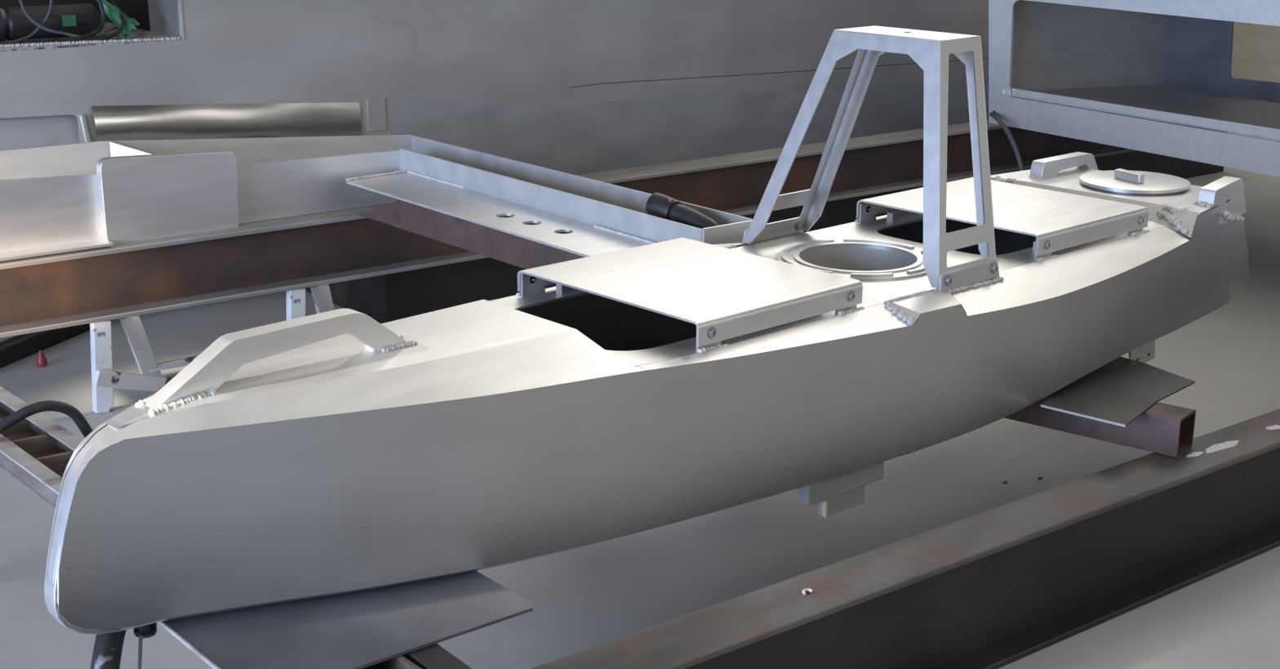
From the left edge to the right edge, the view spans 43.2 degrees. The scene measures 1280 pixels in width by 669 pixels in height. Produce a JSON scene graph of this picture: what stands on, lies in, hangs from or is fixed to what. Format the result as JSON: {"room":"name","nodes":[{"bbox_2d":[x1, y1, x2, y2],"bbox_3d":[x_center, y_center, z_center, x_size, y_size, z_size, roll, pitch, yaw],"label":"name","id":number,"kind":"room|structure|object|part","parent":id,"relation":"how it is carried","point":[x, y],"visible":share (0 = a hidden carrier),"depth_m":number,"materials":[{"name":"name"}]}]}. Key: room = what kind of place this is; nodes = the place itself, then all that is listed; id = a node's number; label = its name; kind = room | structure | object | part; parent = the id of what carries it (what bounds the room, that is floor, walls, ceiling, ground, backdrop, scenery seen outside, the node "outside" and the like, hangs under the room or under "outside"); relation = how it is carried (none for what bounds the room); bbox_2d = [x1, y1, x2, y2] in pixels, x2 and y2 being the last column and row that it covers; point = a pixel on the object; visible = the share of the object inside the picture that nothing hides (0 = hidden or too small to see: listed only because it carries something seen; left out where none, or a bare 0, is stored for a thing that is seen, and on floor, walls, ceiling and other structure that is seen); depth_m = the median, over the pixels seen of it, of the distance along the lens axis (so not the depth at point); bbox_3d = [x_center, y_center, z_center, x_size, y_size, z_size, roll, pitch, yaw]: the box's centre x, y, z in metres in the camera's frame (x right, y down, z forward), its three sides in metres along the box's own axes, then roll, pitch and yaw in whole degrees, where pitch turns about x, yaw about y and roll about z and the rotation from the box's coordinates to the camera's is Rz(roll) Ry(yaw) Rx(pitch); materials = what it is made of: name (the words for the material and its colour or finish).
{"room":"shipyard hall","nodes":[
{"label":"shipyard hall","id":0,"kind":"room"},
{"bbox_2d":[0,132,1279,668],"bbox_3d":[0.531,0.538,4.182,24.000,0.100,18.000,-12,20,-36],"label":"floor","id":1,"kind":"structure","parent":0,"point":[584,597],"depth_m":4.08,"materials":[{"name":"concrete"}]},
{"bbox_2d":[35,350,47,366],"bbox_3d":[-2.012,0.079,5.436,0.036,0.054,0.036,-14,22,-40],"label":"bottle","id":2,"kind":"object","parent":1,"relation":"on","point":[42,361],"visible":1,"depth_m":5.43,"materials":[{"name":"plastic"}]},
{"bbox_2d":[0,323,89,368],"bbox_3d":[-2.109,0.025,5.598,0.067,0.066,0.740,5,17,17],"label":"iron","id":3,"kind":"object","parent":1,"relation":"on","point":[13,348],"visible":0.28,"depth_m":5.57,"materials":[{"name":"metal"}]},
{"bbox_2d":[0,400,93,437],"bbox_3d":[-1.433,0.366,3.805,0.803,0.421,0.025,-12,20,-36],"label":"hose","id":4,"kind":"object","parent":1,"relation":"on","point":[77,417],"visible":0.52,"depth_m":3.78,"materials":[{"name":"black rubber"}]},
{"bbox_2d":[90,629,126,668],"bbox_3d":[-0.971,0.758,2.594,0.154,0.354,0.711,4,17,14],"label":"corrugated hose","id":5,"kind":"object","parent":1,"relation":"on","point":[108,646],"visible":0.66,"depth_m":2.79,"materials":[{"name":"plastic"}]},
{"bbox_2d":[89,284,334,413],"bbox_3d":[-1.366,0.010,5.267,0.962,0.315,0.234,-12,20,-36],"label":"sawhorse","id":6,"kind":"object","parent":1,"relation":"on","point":[104,379],"visible":0.49,"depth_m":5.05,"materials":[{"name":"white paint"}]},
{"bbox_3d":[-1.651,0.097,4.964,0.078,0.291,0.046,-14,22,-40],"label":"leg","id":7,"kind":"part","parent":6,"relation":"part of","materials":[{"name":"white paint"}]},
{"bbox_3d":[-1.584,0.046,5.141,0.063,0.315,0.229,1,16,2],"label":"leg","id":8,"kind":"part","parent":6,"relation":"part of","materials":[{"name":"white paint"}]},
{"bbox_3d":[-1.136,-0.012,5.346,0.078,0.291,0.046,-14,22,-40],"label":"leg","id":9,"kind":"part","parent":6,"relation":"part of","materials":[{"name":"white paint"}]},
{"bbox_3d":[-1.069,-0.063,5.522,0.063,0.315,0.229,1,16,2],"label":"leg","id":10,"kind":"part","parent":6,"relation":"part of","materials":[{"name":"white paint"}]},
{"bbox_2d":[0,111,1205,337],"bbox_3d":[-0.098,-0.494,6.101,7.600,0.219,0.150,-12,20,-36],"label":"steel beam","id":11,"kind":"structure","parent":6,"relation":"on","point":[40,293],"depth_m":5.38,"materials":[{"name":"metal"}]},
{"bbox_2d":[0,134,752,261],"bbox_3d":[-1.079,-0.295,4.572,2.082,0.273,2.167,-14,22,-40],"label":"frame","id":12,"kind":"object","parent":11,"relation":"on","point":[60,198],"visible":0.98,"depth_m":5.04,"materials":[{"name":"metal"}]},
{"bbox_3d":[-1.575,-0.414,4.979,1.915,0.240,0.008,-12,20,-36],"label":"rail","id":13,"kind":"part","parent":12,"relation":"part of","materials":[{"name":"metal"}]},
{"bbox_3d":[-1.688,-0.533,5.227,2.072,0.188,0.037,-10,19,-32],"label":"rail","id":14,"kind":"part","parent":12,"relation":"part of","materials":[{"name":"metal"}]},
{"bbox_2d":[645,192,719,228],"bbox_3d":[0.126,-0.332,4.503,0.075,0.091,0.267,-14,22,-40],"label":"tool","id":15,"kind":"object","parent":12,"relation":"in","point":[659,205],"visible":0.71,"depth_m":4.51,"materials":[{"name":"black plastic"}]},
{"bbox_3d":[0.241,-0.255,4.383,0.182,0.088,0.008,-12,20,-36],"label":"plate","id":16,"kind":"part","parent":12,"relation":"part of","materials":[{"name":"metal"}]},
{"bbox_2d":[359,200,584,269],"bbox_3d":[-0.387,-0.276,4.774,0.100,0.100,1.592,-13,21,-38],"label":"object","id":17,"kind":"structure","parent":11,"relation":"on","point":[504,246],"depth_m":4.84,"materials":[{"name":"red metal"}]},
{"bbox_2d":[988,0,1279,177],"bbox_3d":[2.839,-1.182,6.356,1.216,1.095,2.865,-12,20,-36],"label":"shelf","id":18,"kind":"object","parent":11,"relation":"on","point":[1054,65],"visible":1,"depth_m":7.10,"materials":[{"name":"metal"}]},
{"bbox_2d":[989,111,1024,170],"bbox_3d":[1.633,-0.655,7.053,0.047,0.583,0.375,-9,19,-30],"label":"hose","id":19,"kind":"object","parent":18,"relation":"hanging from","point":[999,121],"visible":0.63,"depth_m":7.01,"materials":[{"name":"black rubber"}]},
{"bbox_2d":[0,0,1227,323],"bbox_3d":[-0.420,-1.187,7.447,7.500,1.370,2.300,-12,20,-36],"label":"hull","id":20,"kind":"object","parent":1,"relation":"on","point":[576,87],"visible":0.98,"depth_m":6.69,"materials":[{"name":"metal"}]},
{"bbox_2d":[0,0,53,42],"bbox_3d":[-2.283,-1.122,5.470,0.606,0.302,0.028,-13,21,-39],"label":"cable","id":21,"kind":"object","parent":20,"relation":"on","point":[50,9],"visible":0.97,"depth_m":5.65,"materials":[{"name":"black rubber"}]},
{"bbox_2d":[0,3,100,42],"bbox_3d":[-2.338,-1.074,5.638,0.901,0.128,0.132,-12,20,-35],"label":"tool","id":22,"kind":"object","parent":20,"relation":"on","point":[74,19],"visible":0.89,"depth_m":5.76,"materials":[{"name":"black plastic"}]},
{"bbox_2d":[16,0,105,42],"bbox_3d":[-2.126,-1.150,5.571,0.585,0.309,0.065,-14,22,-40],"label":"cable","id":23,"kind":"object","parent":20,"relation":"on","point":[101,25],"visible":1,"depth_m":5.75,"materials":[{"name":"black rubber"}]},
{"bbox_2d":[18,0,105,38],"bbox_3d":[-2.028,-1.170,5.667,0.308,0.281,0.062,-12,20,-36],"label":"cable","id":24,"kind":"object","parent":20,"relation":"on","point":[20,2],"visible":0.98,"depth_m":5.65,"materials":[{"name":"black rubber"}]},
{"bbox_2d":[0,0,124,44],"bbox_3d":[-2.163,-1.099,5.604,0.756,0.191,0.168,-14,22,-40],"label":"cable","id":25,"kind":"object","parent":20,"relation":"on","point":[122,20],"visible":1,"depth_m":5.74,"materials":[{"name":"black rubber"}]},
{"bbox_3d":[-2.436,-1.052,5.802,1.330,0.006,0.803,-12,20,-36],"label":"opening sill","id":26,"kind":"part","parent":20,"relation":"part of","materials":[{"name":"grey metal"}]},
{"bbox_2d":[95,0,139,38],"bbox_3d":[-1.890,-1.152,5.839,0.158,0.166,0.072,-4,17,-14],"label":"glove","id":27,"kind":"object","parent":20,"relation":"on","point":[113,12],"visible":0.94,"depth_m":5.83,"materials":[{"name":"green plastic"}]},
{"bbox_3d":[-0.149,-1.121,7.100,7.500,1.280,0.012,-12,20,-36],"label":"plate","id":28,"kind":"part","parent":20,"relation":"part of","materials":[{"name":"grey metal"}]},
{"bbox_2d":[530,408,1279,668],"bbox_3d":[1.342,0.420,3.904,6.200,0.291,0.145,-12,20,-36],"label":"steel beam","id":29,"kind":"structure","parent":1,"relation":"on","point":[997,587],"depth_m":3.48,"materials":[{"name":"brown metal"}]},
{"bbox_2d":[0,385,422,668],"bbox_3d":[-1.176,0.345,3.499,0.170,0.058,2.382,-13,21,-39],"label":"metal frame","id":30,"kind":"object","parent":29,"relation":"on","point":[36,451],"visible":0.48,"depth_m":3.70,"materials":[{"name":"grey metal"}]},
{"bbox_2d":[157,570,533,668],"bbox_3d":[-0.562,0.482,2.933,0.556,0.008,0.515,-13,21,-37],"label":"steel plate","id":31,"kind":"object","parent":30,"relation":"on","point":[362,628],"visible":0.54,"depth_m":2.83,"materials":[{"name":"grey metal"}]},
{"bbox_2d":[133,622,156,637],"bbox_3d":[-0.884,0.513,2.888,0.040,0.058,0.053,-4,17,-13],"label":"coupling","id":32,"kind":"object","parent":31,"relation":"attached to","point":[150,629],"visible":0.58,"depth_m":2.87,"materials":[{"name":"black plastic"}]},
{"bbox_2d":[137,634,142,668],"bbox_3d":[-0.847,0.746,2.694,0.074,0.322,0.472,0,16,-1],"label":"wire","id":33,"kind":"object","parent":32,"relation":"hanging from","point":[140,637],"visible":1,"depth_m":2.85,"materials":[{"name":"grey metal"}]},
{"bbox_2d":[402,643,471,668],"bbox_3d":[-0.572,0.488,3.025,0.057,0.056,1.090,-12,20,-36],"label":"bar","id":34,"kind":"object","parent":29,"relation":"on","point":[434,655],"visible":0.02,"depth_m":2.73,"materials":[{"name":"metal"}]},
{"bbox_2d":[802,587,813,595],"bbox_3d":[0.320,0.493,3.107,0.025,0.008,0.015,-14,22,-40],"label":"scrap","id":35,"kind":"object","parent":29,"relation":"on","point":[804,590],"visible":1,"depth_m":3.11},
{"bbox_2d":[1004,392,1195,457],"bbox_3d":[0.793,0.119,4.236,1.300,0.098,0.100,13,21,37],"label":"tube","id":36,"kind":"object","parent":29,"relation":"on","point":[1164,428],"visible":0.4,"depth_m":3.88,"materials":[{"name":"red metal"}]},
{"bbox_2d":[44,26,1249,633],"bbox_3d":[0.323,-0.163,3.775,3.550,1.015,0.818,-14,22,-40],"label":"boat","id":37,"kind":"object","parent":36,"relation":"on","point":[340,451],"visible":1,"depth_m":3.25,"materials":[{"name":"metal"}]},
{"bbox_3d":[-0.644,0.036,2.911,0.552,0.114,0.042,-14,22,-40],"label":"bow handle","id":38,"kind":"part","parent":37,"relation":"part of","materials":[{"name":"metal"}]},
{"bbox_3d":[0.430,-0.507,4.106,0.301,0.533,0.150,-14,22,-40],"label":"frame","id":39,"kind":"part","parent":37,"relation":"part of","materials":[{"name":"metal"}]},
{"bbox_3d":[0.531,-0.441,3.891,0.153,0.538,0.622,-14,22,-40],"label":"frame","id":40,"kind":"part","parent":37,"relation":"part of","materials":[{"name":"metal"}]},
{"bbox_3d":[0.668,-0.476,4.011,0.086,0.538,0.622,-14,22,-40],"label":"frame","id":41,"kind":"part","parent":37,"relation":"part of","materials":[{"name":"metal"}]},
{"bbox_3d":[0.746,-0.409,3.774,0.301,0.533,0.150,-14,22,-40],"label":"frame","id":42,"kind":"part","parent":37,"relation":"part of","materials":[{"name":"metal"}]},
{"bbox_3d":[1.291,-0.508,4.909,0.314,0.068,0.043,-14,22,-40],"label":"stern handle","id":43,"kind":"part","parent":37,"relation":"part of","materials":[{"name":"metal"}]},
{"bbox_3d":[1.438,-0.441,4.707,0.310,0.018,0.310,-14,22,-40],"label":"round lid","id":44,"kind":"part","parent":37,"relation":"part of","materials":[{"name":"metal"}]},
{"bbox_3d":[1.626,-0.374,4.516,0.194,0.119,0.048,-14,22,-40],"label":"stern handle","id":45,"kind":"part","parent":37,"relation":"part of","materials":[{"name":"metal"}]},
{"bbox_2d":[1040,355,1195,426],"bbox_3d":[1.085,0.103,4.112,0.511,0.005,0.622,-14,22,-40],"label":"sheet","id":46,"kind":"object","parent":36,"relation":"on","point":[1117,392],"visible":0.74,"depth_m":3.97,"materials":[{"name":"metal"}]},
{"bbox_2d":[1231,22,1279,82],"bbox_3d":[8.082,-3.059,7.529,0.100,5.000,15.500,-12,20,-36],"label":"wall","id":47,"kind":"structure","parent":0,"point":[1255,52],"depth_m":12.30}
]}

